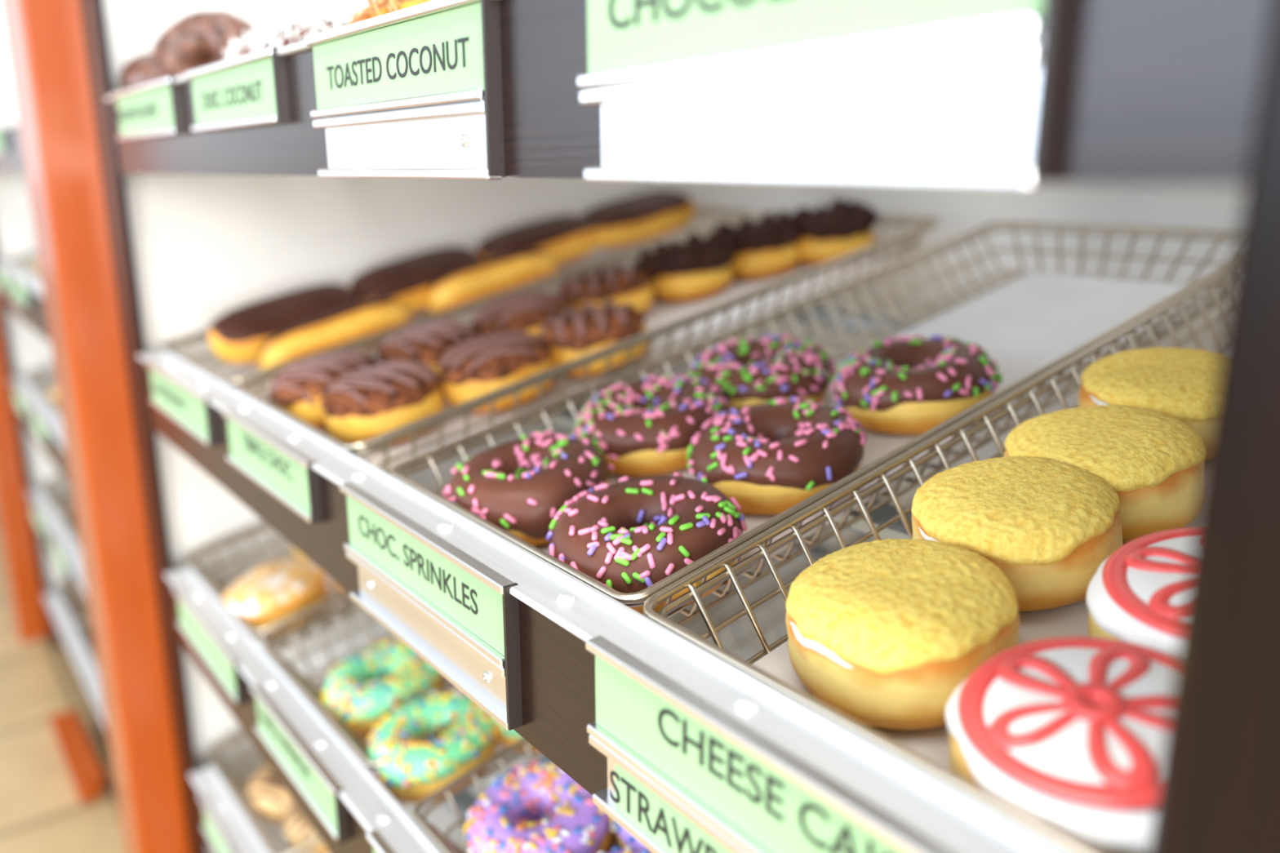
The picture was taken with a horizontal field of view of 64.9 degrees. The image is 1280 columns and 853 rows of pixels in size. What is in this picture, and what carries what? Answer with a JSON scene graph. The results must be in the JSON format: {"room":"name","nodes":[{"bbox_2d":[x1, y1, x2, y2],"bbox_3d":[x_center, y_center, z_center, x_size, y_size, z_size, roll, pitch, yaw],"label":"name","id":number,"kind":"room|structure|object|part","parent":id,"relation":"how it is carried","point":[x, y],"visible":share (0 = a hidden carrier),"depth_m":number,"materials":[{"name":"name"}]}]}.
{"room":"food shop","nodes":[
{"label":"food shop","id":0,"kind":"room"},
{"bbox_2d":[0,542,124,852],"bbox_3d":[-3.293,0.392,2.435,14.250,0.057,15.200,-11,18,-36],"label":"floor","id":1,"kind":"structure","parent":0,"point":[41,811],"depth_m":1.67,"materials":[{"name":"wood"}]},
{"bbox_2d":[0,0,111,759],"bbox_3d":[-0.711,-0.182,1.761,0.713,1.387,1.184,-11,18,-36],"label":"display rack","id":2,"kind":"object","parent":1,"relation":"on","point":[33,571],"visible":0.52,"depth_m":1.93,"materials":[{"name":"white"}]},
{"bbox_2d":[0,132,3,151],"bbox_3d":[-0.979,-0.435,1.533,0.002,0.030,0.167,-11,18,-36],"label":"card","id":3,"kind":"object","parent":2,"relation":"attached to","point":[1,143],"visible":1,"depth_m":1.49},
{"bbox_2d":[0,271,8,291],"bbox_3d":[-1.117,-0.257,1.764,0.002,0.030,0.187,-11,18,-36],"label":"card","id":4,"kind":"object","parent":2,"relation":"attached to","point":[3,283],"visible":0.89,"depth_m":1.75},
{"bbox_2d":[11,279,26,304],"bbox_3d":[-0.979,-0.213,1.589,0.002,0.030,0.167,-11,18,-36],"label":"card","id":5,"kind":"object","parent":2,"relation":"attached to","point":[18,290],"visible":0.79,"depth_m":1.59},
{"bbox_2d":[13,387,27,416],"bbox_3d":[-1.117,-0.045,1.818,0.002,0.030,0.187,-11,18,-36],"label":"card","id":6,"kind":"object","parent":2,"relation":"attached to","point":[19,400],"visible":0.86,"depth_m":1.82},
{"bbox_2d":[5,252,39,271],"bbox_3d":[-0.905,-0.378,1.974,0.573,0.156,0.230,-11,18,-36],"label":"wire tray","id":7,"kind":"object","parent":2,"relation":"on","point":[32,255],"visible":0.1,"depth_m":1.91,"materials":[{"name":"silver metal"}]},
{"bbox_2d":[29,260,39,275],"bbox_3d":[-1.041,-0.284,1.797,0.091,0.048,0.091,-1,14,-3],"label":"donut","id":8,"kind":"object","parent":7,"relation":"in","point":[37,262],"visible":0.05,"depth_m":1.76,"materials":[{"name":"white food"}]},
{"bbox_2d":[23,265,41,280],"bbox_3d":[-0.754,-0.330,1.783,0.573,0.156,0.230,-11,18,-36],"label":"wire tray","id":9,"kind":"object","parent":2,"relation":"on","point":[26,270],"visible":0.03,"depth_m":1.71,"materials":[{"name":"silver metal"}]},
{"bbox_2d":[36,267,41,278],"bbox_3d":[-0.983,-0.266,1.724,0.090,0.048,0.092,-8,16,-27],"label":"donut","id":10,"kind":"object","parent":9,"relation":"in","point":[38,272],"visible":0.02,"depth_m":1.69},
{"bbox_2d":[31,504,45,535],"bbox_3d":[-1.117,0.172,1.873,0.002,0.030,0.187,-11,18,-36],"label":"card","id":11,"kind":"object","parent":2,"relation":"attached to","point":[41,524],"visible":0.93,"depth_m":1.88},
{"bbox_2d":[31,412,47,442],"bbox_3d":[-0.979,-0.001,1.643,0.002,0.030,0.167,-11,18,-36],"label":"card","id":12,"kind":"object","parent":2,"relation":"attached to","point":[41,428],"visible":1,"depth_m":1.65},
{"bbox_2d":[22,364,57,397],"bbox_3d":[-0.905,-0.166,2.028,0.573,0.156,0.230,-11,18,-36],"label":"wire tray","id":13,"kind":"object","parent":2,"relation":"on","point":[40,390],"visible":0.16,"depth_m":1.96,"materials":[{"name":"silver metal"}]},
{"bbox_3d":[-0.974,-0.284,2.125,0.645,1.368,0.013,-11,18,-36],"label":"panel","id":14,"kind":"part","parent":2,"relation":"part of","materials":[{"name":"white"}]},
{"bbox_2d":[42,392,62,419],"bbox_3d":[-0.754,-0.118,1.837,0.573,0.156,0.230,-11,18,-36],"label":"wire tray","id":15,"kind":"object","parent":2,"relation":"on","point":[52,405],"visible":0.08,"depth_m":1.71,"materials":[{"name":"silver metal"}]},
{"bbox_2d":[47,386,60,408],"bbox_3d":[-1.012,-0.058,1.803,0.089,0.048,0.091,-7,16,-27],"label":"donut","id":16,"kind":"object","parent":2,"relation":"on","point":[54,397],"visible":0.08,"depth_m":1.77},
{"bbox_2d":[40,475,74,515],"bbox_3d":[-0.905,0.051,2.083,0.573,0.156,0.230,-11,18,-36],"label":"wire tray","id":17,"kind":"object","parent":2,"relation":"on","point":[56,503],"visible":0.2,"depth_m":1.98,"materials":[{"name":"silver metal"}]},
{"bbox_2d":[50,537,66,573],"bbox_3d":[-0.979,0.216,1.698,0.002,0.030,0.167,-11,18,-36],"label":"card","id":18,"kind":"object","parent":2,"relation":"attached to","point":[62,562],"visible":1,"depth_m":1.70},
{"bbox_2d":[60,511,80,550],"bbox_3d":[-0.754,0.100,1.892,0.573,0.156,0.230,-11,18,-36],"label":"wire tray","id":19,"kind":"object","parent":2,"relation":"on","point":[73,531],"visible":0.09,"depth_m":1.78,"materials":[{"name":"silver metal"}]},
{"bbox_2d":[65,502,77,526],"bbox_3d":[-1.020,0.154,1.875,0.091,0.048,0.092,-4,15,-17],"label":"donut","id":20,"kind":"object","parent":2,"relation":"on","point":[73,520],"visible":0.08,"depth_m":1.84,"materials":[{"name":"food"}]},
{"bbox_2d":[55,581,92,631],"bbox_3d":[-0.905,0.263,2.137,0.573,0.156,0.230,-11,18,-36],"label":"wire tray","id":21,"kind":"object","parent":2,"relation":"on","point":[73,604],"visible":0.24,"depth_m":2.00,"materials":[{"name":"silver metal"}]},
{"bbox_2d":[77,622,98,671],"bbox_3d":[-0.754,0.311,1.945,0.573,0.156,0.230,-11,18,-36],"label":"wire tray","id":22,"kind":"object","parent":2,"relation":"on","point":[82,633],"visible":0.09,"depth_m":1.82,"materials":[{"name":"silver metal"}]},
{"bbox_2d":[90,634,95,648],"bbox_3d":[-0.963,0.384,1.855,0.090,0.048,0.090,11,18,37],"label":"donut","id":23,"kind":"object","parent":22,"relation":"in","point":[92,642],"visible":0.06,"depth_m":1.82,"materials":[{"name":"food"}]},
{"bbox_2d":[48,708,106,803],"bbox_3d":[-0.925,0.540,1.653,0.044,0.040,0.258,-11,18,-36],"label":"shelf foot","id":24,"kind":"object","parent":1,"relation":"on","point":[85,771],"visible":1,"depth_m":1.62,"materials":[{"name":"orange plastic"}]},
{"bbox_2d":[0,0,1279,852],"bbox_3d":[0.023,0.053,0.833,0.713,1.387,1.184,-11,18,-36],"label":"display rack","id":25,"kind":"object","parent":1,"relation":"on","point":[1166,113],"visible":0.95,"depth_m":0.49,"materials":[{"name":"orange metal"}]},
{"bbox_2d":[114,84,174,134],"bbox_3d":[-0.388,-0.245,0.785,0.002,0.030,0.202,-11,18,-36],"label":"card","id":26,"kind":"object","parent":25,"relation":"attached to","point":[149,110],"visible":1,"depth_m":0.77,"materials":[{"name":"green"}]},
{"bbox_2d":[149,368,208,438],"bbox_3d":[-0.383,-0.022,0.836,0.002,0.030,0.187,-11,18,-36],"label":"card","id":27,"kind":"object","parent":25,"relation":"attached to","point":[189,409],"visible":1,"depth_m":0.83,"materials":[{"name":"green"}]},
{"bbox_2d":[177,597,235,694],"bbox_3d":[-0.383,0.190,0.890,0.002,0.030,0.187,-11,18,-36],"label":"card","id":28,"kind":"object","parent":25,"relation":"attached to","point":[211,651],"visible":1,"depth_m":0.89,"materials":[{"name":"paper"}]},
{"bbox_2d":[203,808,228,852],"bbox_3d":[-0.383,0.407,0.945,0.002,0.030,0.187,-11,18,-36],"label":"card","id":29,"kind":"object","parent":25,"relation":"attached to","point":[215,837],"visible":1,"depth_m":0.99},
{"bbox_2d":[191,57,276,124],"bbox_3d":[-0.245,-0.199,0.605,0.002,0.030,0.167,-11,18,-36],"label":"card","id":30,"kind":"object","parent":25,"relation":"attached to","point":[244,91],"visible":1,"depth_m":0.60,"materials":[{"name":"green"}]},
{"bbox_2d":[226,417,310,513],"bbox_3d":[-0.245,0.023,0.661,0.002,0.030,0.167,-11,18,-36],"label":"card","id":31,"kind":"object","parent":25,"relation":"attached to","point":[281,472],"visible":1,"depth_m":0.65,"materials":[{"name":"green"}]},
{"bbox_2d":[256,698,337,829],"bbox_3d":[-0.245,0.234,0.715,0.002,0.030,0.167,-11,18,-36],"label":"card","id":32,"kind":"object","parent":25,"relation":"attached to","point":[302,770],"visible":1,"depth_m":0.71,"materials":[{"name":"green"}]},
{"bbox_3d":[-0.240,-0.049,1.197,0.645,1.368,0.013,-11,18,-36],"label":"panel","id":33,"kind":"part","parent":25,"relation":"part of","materials":[{"name":"white"}]},
{"bbox_2d":[312,1,484,109],"bbox_3d":[-0.108,-0.155,0.431,0.002,0.030,0.172,-11,18,-36],"label":"card","id":34,"kind":"object","parent":25,"relation":"attached to","point":[442,52],"visible":1,"depth_m":0.42,"materials":[{"name":"green"}]},
{"bbox_2d":[185,374,643,650],"bbox_3d":[-0.171,0.069,1.100,0.573,0.156,0.230,-11,18,-36],"label":"wire tray","id":35,"kind":"object","parent":25,"relation":"on","point":[215,585],"visible":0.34,"depth_m":1.01,"materials":[{"name":"silver metal"}]},
{"bbox_2d":[231,493,442,638],"bbox_3d":[-0.166,0.085,1.108,0.511,0.110,0.163,-11,18,-36],"label":"paper liner","id":36,"kind":"object","parent":35,"relation":"in","point":[331,590],"visible":0.02,"depth_m":0.97,"materials":[{"name":"paper"}]},
{"bbox_2d":[223,556,326,638],"bbox_3d":[-0.340,0.158,0.939,0.091,0.055,0.097,-5,15,-20],"label":"donut","id":37,"kind":"object","parent":36,"relation":"on","point":[274,591],"visible":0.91,"depth_m":0.91,"materials":[{"name":"orange food"}]},
{"bbox_2d":[291,544,309,559],"bbox_3d":[-0.318,0.110,1.051,0.096,0.055,0.097,-5,15,-19],"label":"donut","id":38,"kind":"object","parent":36,"relation":"on","point":[300,555],"visible":0.02,"depth_m":1.01,"materials":[{"name":"yellow food"}]},
{"bbox_2d":[332,578,346,591],"bbox_3d":[-0.247,0.128,0.975,0.096,0.056,0.094,-12,19,-40],"label":"donut","id":39,"kind":"object","parent":36,"relation":"on","point":[336,584],"visible":0.02,"depth_m":0.95,"materials":[{"name":"orange food"}]},
{"bbox_2d":[346,495,504,655],"bbox_3d":[-0.108,0.067,0.487,0.002,0.030,0.172,-11,18,-36],"label":"card","id":40,"kind":"object","parent":25,"relation":"attached to","point":[477,606],"visible":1,"depth_m":0.47,"materials":[{"name":"green"}]},
{"bbox_2d":[160,207,750,404],"bbox_3d":[-0.171,-0.143,1.046,0.573,0.156,0.230,-11,18,-36],"label":"wire tray","id":41,"kind":"object","parent":25,"relation":"on","point":[236,382],"visible":0.31,"depth_m":0.95,"materials":[{"name":"silver metal"}]},
{"bbox_2d":[213,240,684,400],"bbox_3d":[-0.165,-0.128,1.055,0.515,0.111,0.163,-11,18,-36],"label":"paper liner","id":42,"kind":"object","parent":41,"relation":"in","point":[233,371],"visible":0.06,"depth_m":1.07,"materials":[{"name":"paper"}]},
{"bbox_2d":[208,283,361,364],"bbox_3d":[-0.337,-0.100,0.966,0.147,0.068,0.065,-12,18,-38],"label":"eclair","id":43,"kind":"object","parent":42,"relation":"on","point":[239,335],"visible":0.77,"depth_m":0.94,"materials":[{"name":"food"}]},
{"bbox_2d":[258,298,411,375],"bbox_3d":[-0.284,-0.081,0.947,0.147,0.072,0.063,-12,19,-40],"label":"eclair","id":44,"kind":"object","parent":42,"relation":"on","point":[348,323],"visible":0.74,"depth_m":0.92,"materials":[{"name":"food"}]},
{"bbox_2d":[347,246,484,315],"bbox_3d":[-0.229,-0.150,1.046,0.147,0.068,0.065,-9,17,-31],"label":"eclair","id":45,"kind":"object","parent":42,"relation":"on","point":[408,281],"visible":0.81,"depth_m":1.02,"materials":[{"name":"food"}]},
{"bbox_2d":[426,249,557,318],"bbox_3d":[-0.154,-0.148,1.058,0.146,0.072,0.063,-9,17,-32],"label":"eclair","id":46,"kind":"object","parent":42,"relation":"on","point":[482,279],"visible":0.78,"depth_m":1.03,"materials":[{"name":"food"}]},
{"bbox_2d":[474,214,598,266],"bbox_3d":[-0.113,-0.201,1.118,0.147,0.065,0.064,-9,17,-32],"label":"eclair","id":47,"kind":"object","parent":42,"relation":"on","point":[567,238],"visible":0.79,"depth_m":1.10,"materials":[{"name":"food"}]},
{"bbox_2d":[580,189,694,248],"bbox_3d":[-0.002,-0.243,1.174,0.147,0.065,0.064,-8,16,-29],"label":"eclair","id":48,"kind":"object","parent":42,"relation":"on","point":[645,216],"visible":0.96,"depth_m":1.15,"materials":[{"name":"food"}]},
{"bbox_3d":[-0.016,0.432,0.813,0.028,0.011,1.026,-11,18,-36],"label":"support rail","id":49,"kind":"part","parent":25,"relation":"part of","materials":[{"name":"grey"}]},
{"bbox_2d":[208,584,740,852],"bbox_3d":[-0.171,0.286,1.155,0.573,0.156,0.230,-11,18,-36],"label":"wire tray","id":50,"kind":"object","parent":25,"relation":"on","point":[247,811],"visible":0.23,"depth_m":1.04,"materials":[{"name":"silver metal"}]},
{"bbox_2d":[247,763,293,823],"bbox_3d":[-0.356,0.366,1.034,0.089,0.050,0.092,-11,18,-36],"label":"donut","id":51,"kind":"object","parent":50,"relation":"in","point":[266,795],"visible":0.26,"depth_m":1.00,"materials":[{"name":"brown food"}]},
{"bbox_2d":[284,800,330,852],"bbox_3d":[-0.300,0.377,0.982,0.091,0.050,0.090,3,14,10],"label":"donut","id":52,"kind":"object","parent":50,"relation":"in","point":[298,831],"visible":0.15,"depth_m":0.95,"materials":[{"name":"brown food"}]},
{"bbox_2d":[334,730,370,768],"bbox_3d":[-0.288,0.331,1.092,0.090,0.050,0.092,-4,15,-16],"label":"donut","id":53,"kind":"object","parent":50,"relation":"in","point":[367,741],"visible":0.02,"depth_m":1.05,"materials":[{"name":"brown food"}]},
{"bbox_3d":[0.186,0.554,1.004,0.028,0.011,1.026,-11,18,-36],"label":"support rail","id":54,"kind":"part","parent":25,"relation":"part of","materials":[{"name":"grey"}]},
{"bbox_2d":[263,485,894,768],"bbox_3d":[-0.020,0.118,0.909,0.573,0.156,0.230,-11,18,-36],"label":"wire tray","id":55,"kind":"object","parent":25,"relation":"on","point":[357,744],"visible":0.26,"depth_m":0.84,"materials":[{"name":"silver metal"}]},
{"bbox_2d":[319,635,459,693],"bbox_3d":[-0.014,0.134,0.916,0.511,0.110,0.169,-11,18,-36],"label":"paper liner","id":56,"kind":"object","parent":55,"relation":"in","point":[446,686],"visible":0.02,"depth_m":0.80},
{"bbox_2d":[320,639,441,736],"bbox_3d":[-0.199,0.200,0.776,0.092,0.050,0.092,6,16,24],"label":"donut","id":57,"kind":"object","parent":56,"relation":"on","point":[362,689],"visible":0.9,"depth_m":0.75,"materials":[{"name":"green food"}]},
{"bbox_2d":[368,689,498,803],"bbox_3d":[-0.144,0.221,0.700,0.089,0.050,0.093,-3,15,-11],"label":"donut","id":58,"kind":"object","parent":55,"relation":"in","point":[411,771],"visible":0.86,"depth_m":0.68,"materials":[{"name":"green food"}]},
{"bbox_2d":[485,712,539,752],"bbox_3d":[-0.071,0.196,0.730,0.087,0.050,0.091,-2,14,-8],"label":"donut","id":59,"kind":"object","parent":55,"relation":"in","point":[506,738],"visible":0.06,"depth_m":0.69,"materials":[{"name":"green food"}]},
{"bbox_2d":[237,210,939,474],"bbox_3d":[-0.020,-0.094,0.855,0.573,0.156,0.230,-11,18,-36],"label":"wire tray","id":60,"kind":"object","parent":25,"relation":"on","point":[383,439],"visible":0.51,"depth_m":0.76,"materials":[{"name":"silver metal"}]},
{"bbox_2d":[320,257,896,470],"bbox_3d":[-0.013,-0.079,0.863,0.515,0.111,0.169,-11,18,-36],"label":"paper liner","id":61,"kind":"object","parent":60,"relation":"in","point":[660,313],"visible":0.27,"depth_m":0.86,"materials":[{"name":"paper"}]},
{"bbox_2d":[267,350,378,429],"bbox_3d":[-0.240,-0.028,0.772,0.085,0.054,0.088,3,15,12],"label":"donut","id":62,"kind":"object","parent":61,"relation":"on","point":[298,390],"visible":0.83,"depth_m":0.74,"materials":[{"name":"brown food"}]},
{"bbox_2d":[320,360,444,444],"bbox_3d":[-0.184,-0.017,0.720,0.086,0.054,0.086,-7,16,-24],"label":"donut","id":63,"kind":"object","parent":61,"relation":"on","point":[366,403],"visible":0.96,"depth_m":0.69,"materials":[{"name":"brown food"}]},
{"bbox_2d":[375,319,481,391],"bbox_3d":[-0.170,-0.057,0.814,0.085,0.054,0.086,12,19,40],"label":"donut","id":64,"kind":"object","parent":61,"relation":"on","point":[425,343],"visible":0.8,"depth_m":0.79,"materials":[{"name":"brown food"}]},
{"bbox_2d":[438,330,555,413],"bbox_3d":[-0.106,-0.041,0.746,0.085,0.055,0.087,-4,15,-16],"label":"donut","id":65,"kind":"object","parent":61,"relation":"on","point":[476,366],"visible":0.93,"depth_m":0.72,"materials":[{"name":"brown food"}]},
{"bbox_2d":[470,291,573,337],"bbox_3d":[-0.101,-0.086,0.855,0.088,0.054,0.084,-5,15,-18],"label":"donut","id":66,"kind":"object","parent":61,"relation":"on","point":[525,312],"visible":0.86,"depth_m":0.83,"materials":[{"name":"brown food"}]},
{"bbox_2d":[538,301,648,377],"bbox_3d":[-0.035,-0.068,0.781,0.086,0.054,0.088,1,14,6],"label":"donut","id":67,"kind":"object","parent":61,"relation":"on","point":[580,332],"visible":0.84,"depth_m":0.75,"materials":[{"name":"brown food"}]},
{"bbox_2d":[555,263,653,313],"bbox_3d":[-0.034,-0.118,0.906,0.089,0.054,0.085,-6,15,-22],"label":"donut","id":68,"kind":"object","parent":61,"relation":"on","point":[620,284],"visible":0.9,"depth_m":0.88,"materials":[{"name":"brown food"}]},
{"bbox_2d":[631,231,737,302],"bbox_3d":[0.043,-0.149,0.939,0.096,0.062,0.094,9,17,31],"label":"donut","id":69,"kind":"object","parent":61,"relation":"on","point":[699,268],"visible":0.98,"depth_m":0.91,"materials":[{"name":"food"}]},
{"bbox_2d":[711,209,801,279],"bbox_3d":[0.111,-0.177,0.973,0.093,0.065,0.094,4,15,16],"label":"donut","id":70,"kind":"object","parent":61,"relation":"on","point":[770,246],"visible":0.92,"depth_m":0.94,"materials":[{"name":"food"}]},
{"bbox_2d":[789,195,880,265],"bbox_3d":[0.184,-0.190,0.977,0.087,0.064,0.094,-3,15,-11],"label":"donut","id":71,"kind":"object","parent":61,"relation":"on","point":[842,228],"visible":0.93,"depth_m":0.95,"materials":[{"name":"food"}]},
{"bbox_2d":[412,500,912,852],"bbox_3d":[0.153,0.173,0.691,0.573,0.156,0.230,-11,18,-36],"label":"wire tray","id":72,"kind":"object","parent":25,"relation":"on","point":[445,845],"visible":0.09,"depth_m":0.65,"materials":[{"name":"silver metal"}]},
{"bbox_2d":[606,832,622,852],"bbox_3d":[0.157,0.189,0.699,0.511,0.110,0.167,-11,18,-36],"label":"paper liner","id":73,"kind":"object","parent":72,"relation":"in","point":[615,842],"visible":0.02,"depth_m":0.61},
{"bbox_2d":[462,759,613,852],"bbox_3d":[-0.061,0.242,0.610,0.094,0.050,0.092,2,14,8],"label":"donut","id":74,"kind":"object","parent":73,"relation":"on","point":[536,806],"visible":0.89,"depth_m":0.60,"materials":[{"name":"purple food"}]},
{"bbox_2d":[598,845,652,852],"bbox_3d":[-0.006,0.263,0.530,0.091,0.050,0.092,-5,15,-18],"label":"donut","id":75,"kind":"object","parent":73,"relation":"on","point":[629,849],"visible":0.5,"depth_m":0.56,"materials":[{"name":"purple food"}]},
{"bbox_2d":[609,817,646,849],"bbox_3d":[0.028,0.229,0.603,0.093,0.050,0.095,-10,17,-34],"label":"donut","id":76,"kind":"object","parent":73,"relation":"on","point":[625,839],"visible":0.04,"depth_m":0.58,"materials":[{"name":"purple food"}]},
{"bbox_2d":[609,763,731,852],"bbox_3d":[0.028,0.144,0.323,0.002,0.020,0.128,-11,18,-36],"label":"card","id":77,"kind":"object","parent":25,"relation":"attached to","point":[664,824],"visible":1,"depth_m":0.35,"materials":[{"name":"green"}]},
{"bbox_3d":[-0.016,0.003,0.704,0.028,0.011,1.026,-11,18,-36],"label":"support rail","id":78,"kind":"part","parent":25,"relation":"part of","materials":[{"name":"grey"}]},
{"bbox_2d":[595,655,902,852],"bbox_3d":[0.032,0.111,0.311,0.002,0.030,0.157,-11,18,-36],"label":"card","id":79,"kind":"object","parent":25,"relation":"attached to","point":[772,810],"visible":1,"depth_m":0.32,"materials":[{"name":"green"}]},
{"bbox_3d":[0.186,0.125,0.895,0.028,0.011,1.026,-11,18,-36],"label":"support rail","id":80,"kind":"part","parent":25,"relation":"part of","materials":[{"name":"grey"}]},
{"bbox_2d":[390,220,1238,626],"bbox_3d":[0.153,-0.039,0.637,0.573,0.156,0.230,-11,18,-36],"label":"wire tray","id":81,"kind":"object","parent":25,"relation":"on","point":[638,598],"visible":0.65,"depth_m":0.63,"materials":[{"name":"silver metal"}]},
{"bbox_2d":[535,271,1223,618],"bbox_3d":[0.166,-0.021,0.636,0.517,0.111,0.154,-11,18,-36],"label":"paper liner","id":82,"kind":"object","parent":81,"relation":"in","point":[1030,321],"visible":0.34,"depth_m":0.71,"materials":[{"name":"paper"}]},
{"bbox_2d":[442,431,613,546],"bbox_3d":[-0.061,0.033,0.548,0.091,0.050,0.095,-7,16,-26],"label":"donut","id":83,"kind":"object","parent":82,"relation":"on","point":[519,486],"visible":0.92,"depth_m":0.52,"materials":[{"name":"food"}]},
{"bbox_2d":[546,472,747,614],"bbox_3d":[0.001,0.053,0.470,0.092,0.049,0.094,-6,15,-23],"label":"donut","id":84,"kind":"object","parent":82,"relation":"on","point":[628,535],"visible":0.89,"depth_m":0.45,"materials":[{"name":"food"}]},
{"bbox_2d":[574,373,729,476],"bbox_3d":[0.007,-0.002,0.606,0.093,0.050,0.094,1,14,2],"label":"donut","id":85,"kind":"object","parent":82,"relation":"on","point":[646,427],"visible":0.91,"depth_m":0.58,"materials":[{"name":"food"}]},
{"bbox_2d":[686,333,836,411],"bbox_3d":[0.078,-0.031,0.648,0.092,0.051,0.096,-6,16,-23],"label":"donut","id":86,"kind":"object","parent":82,"relation":"on","point":[747,371],"visible":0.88,"depth_m":0.62,"materials":[{"name":"food"}]},
{"bbox_2d":[686,396,866,514],"bbox_3d":[0.072,0.014,0.536,0.094,0.049,0.092,5,15,18],"label":"donut","id":87,"kind":"object","parent":82,"relation":"on","point":[771,456],"visible":0.97,"depth_m":0.51,"materials":[{"name":"food"}]},
{"bbox_2d":[831,334,1002,435],"bbox_3d":[0.163,-0.026,0.595,0.091,0.050,0.094,-8,16,-30],"label":"donut","id":88,"kind":"object","parent":82,"relation":"on","point":[904,385],"visible":1,"depth_m":0.57,"materials":[{"name":"food"}]},
{"bbox_2d":[586,0,1042,74],"bbox_3d":[0.032,-0.111,0.255,0.002,0.030,0.157,-11,18,-36],"label":"card","id":89,"kind":"object","parent":25,"relation":"attached to","point":[623,34],"visible":1,"depth_m":0.26,"materials":[{"name":"green"}]},
{"bbox_2d":[642,266,1233,852],"bbox_3d":[0.294,0.006,0.459,0.573,0.156,0.230,-11,18,-36],"label":"wire tray","id":90,"kind":"object","parent":25,"relation":"on","point":[1051,834],"visible":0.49,"depth_m":0.43,"materials":[{"name":"silver metal"}]},
{"bbox_2d":[752,461,1205,771],"bbox_3d":[0.299,0.022,0.467,0.517,0.111,0.178,-11,18,-36],"label":"paper liner","id":91,"kind":"object","parent":90,"relation":"in","point":[933,744],"visible":0.05,"depth_m":0.39,"materials":[{"name":"paper"}]},
{"bbox_2d":[785,538,1019,729],"bbox_3d":[0.096,0.074,0.370,0.085,0.052,0.083,-6,15,-23],"label":"donut","id":92,"kind":"object","parent":91,"relation":"on","point":[883,633],"visible":0.99,"depth_m":0.34,"materials":[{"name":"yellow food"}]},
{"bbox_2d":[911,456,1123,611],"bbox_3d":[0.157,0.043,0.420,0.085,0.051,0.083,-6,16,-24],"label":"donut","id":93,"kind":"object","parent":91,"relation":"on","point":[1049,525],"visible":0.94,"depth_m":0.39,"materials":[{"name":"yellow food"}]},
{"bbox_2d":[945,636,1177,852],"bbox_3d":[0.135,0.098,0.296,0.084,0.049,0.087,0,14,1],"label":"donut","id":94,"kind":"object","parent":91,"relation":"on","point":[1069,733],"visible":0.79,"depth_m":0.28,"materials":[{"name":"white food"}]},
{"bbox_2d":[1004,404,1206,542],"bbox_3d":[0.209,0.020,0.455,0.084,0.051,0.084,-1,14,-5],"label":"donut","id":95,"kind":"object","parent":91,"relation":"on","point":[1153,461],"visible":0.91,"depth_m":0.43,"materials":[{"name":"yellow food"}]},
{"bbox_2d":[1085,526,1195,658],"bbox_3d":[0.199,0.067,0.344,0.086,0.049,0.084,-13,19,-42],"label":"donut","id":96,"kind":"object","parent":91,"relation":"on","point":[1137,595],"visible":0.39,"depth_m":0.34,"materials":[{"name":"white food"}]},
{"bbox_2d":[1078,346,1221,461],"bbox_3d":[0.265,-0.011,0.508,0.084,0.051,0.083,-7,16,-27],"label":"donut","id":97,"kind":"object","parent":91,"relation":"on","point":[1180,384],"visible":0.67,"depth_m":0.49,"materials":[{"name":"yellow food"}]},
{"bbox_3d":[0.339,0.004,0.989,0.013,1.368,1.058,-11,18,-36],"label":"panel","id":98,"kind":"part","parent":25,"relation":"part of","materials":[{"name":"white"}]},
{"bbox_3d":[0.186,-0.087,0.841,0.028,0.011,1.026,-11,18,-36],"label":"support rail","id":99,"kind":"part","parent":25,"relation":"part of","materials":[{"name":"grey"}]},
{"label":"wire tray","id":100,"kind":"object","parent":25,"relation":"on","visible":0},
{"bbox_2d":[119,52,210,89],"bbox_3d":[-0.417,-0.319,0.914,0.100,0.060,0.100,-14,20,-43],"label":"donut","id":101,"kind":"object","parent":100,"relation":"in","point":[136,72],"visible":0.24,"depth_m":0.88,"materials":[{"name":"food"}]},
{"label":"paper liner","id":102,"kind":"object","parent":100,"relation":"in","visible":0},
{"bbox_2d":[147,9,257,81],"bbox_3d":[-0.376,-0.315,0.875,0.102,0.094,0.073,1,14,5],"label":"donut","id":103,"kind":"object","parent":102,"relation":"on","point":[196,37],"visible":0.57,"depth_m":0.86,"materials":[{"name":"food"}]},
{"label":"wire tray","id":104,"kind":"object","parent":25,"relation":"on","visible":0},
{"bbox_2d":[222,8,336,60],"bbox_3d":[-0.236,-0.257,0.702,0.107,0.067,0.103,9,17,32],"label":"donut","id":105,"kind":"object","parent":104,"relation":"in","point":[237,49],"visible":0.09,"depth_m":0.67,"materials":[{"name":"food"}]},
{"bbox_2d":[254,0,373,50],"bbox_3d":[-0.189,-0.241,0.642,0.108,0.070,0.106,2,14,8],"label":"donut","id":106,"kind":"object","parent":104,"relation":"in","point":[295,28],"visible":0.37,"depth_m":0.61,"materials":[{"name":"food"}]},
{"label":"paper liner","id":107,"kind":"object","parent":104,"relation":"in","visible":0},
{"bbox_2d":[326,0,374,12],"bbox_3d":[-0.170,-0.291,0.716,0.105,0.058,0.108,-1,14,-3],"label":"donut","id":108,"kind":"object","parent":107,"relation":"on","point":[332,3],"visible":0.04,"depth_m":0.69,"materials":[{"name":"food"}]},
{"label":"wire tray","id":109,"kind":"object","parent":25,"relation":"on","visible":0},
{"bbox_2d":[346,0,431,25],"bbox_3d":[-0.106,-0.214,0.541,0.108,0.059,0.105,6,16,23],"label":"donut","id":110,"kind":"object","parent":109,"relation":"in","point":[380,7],"visible":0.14,"depth_m":0.51,"materials":[{"name":"brown food"}]}
]}

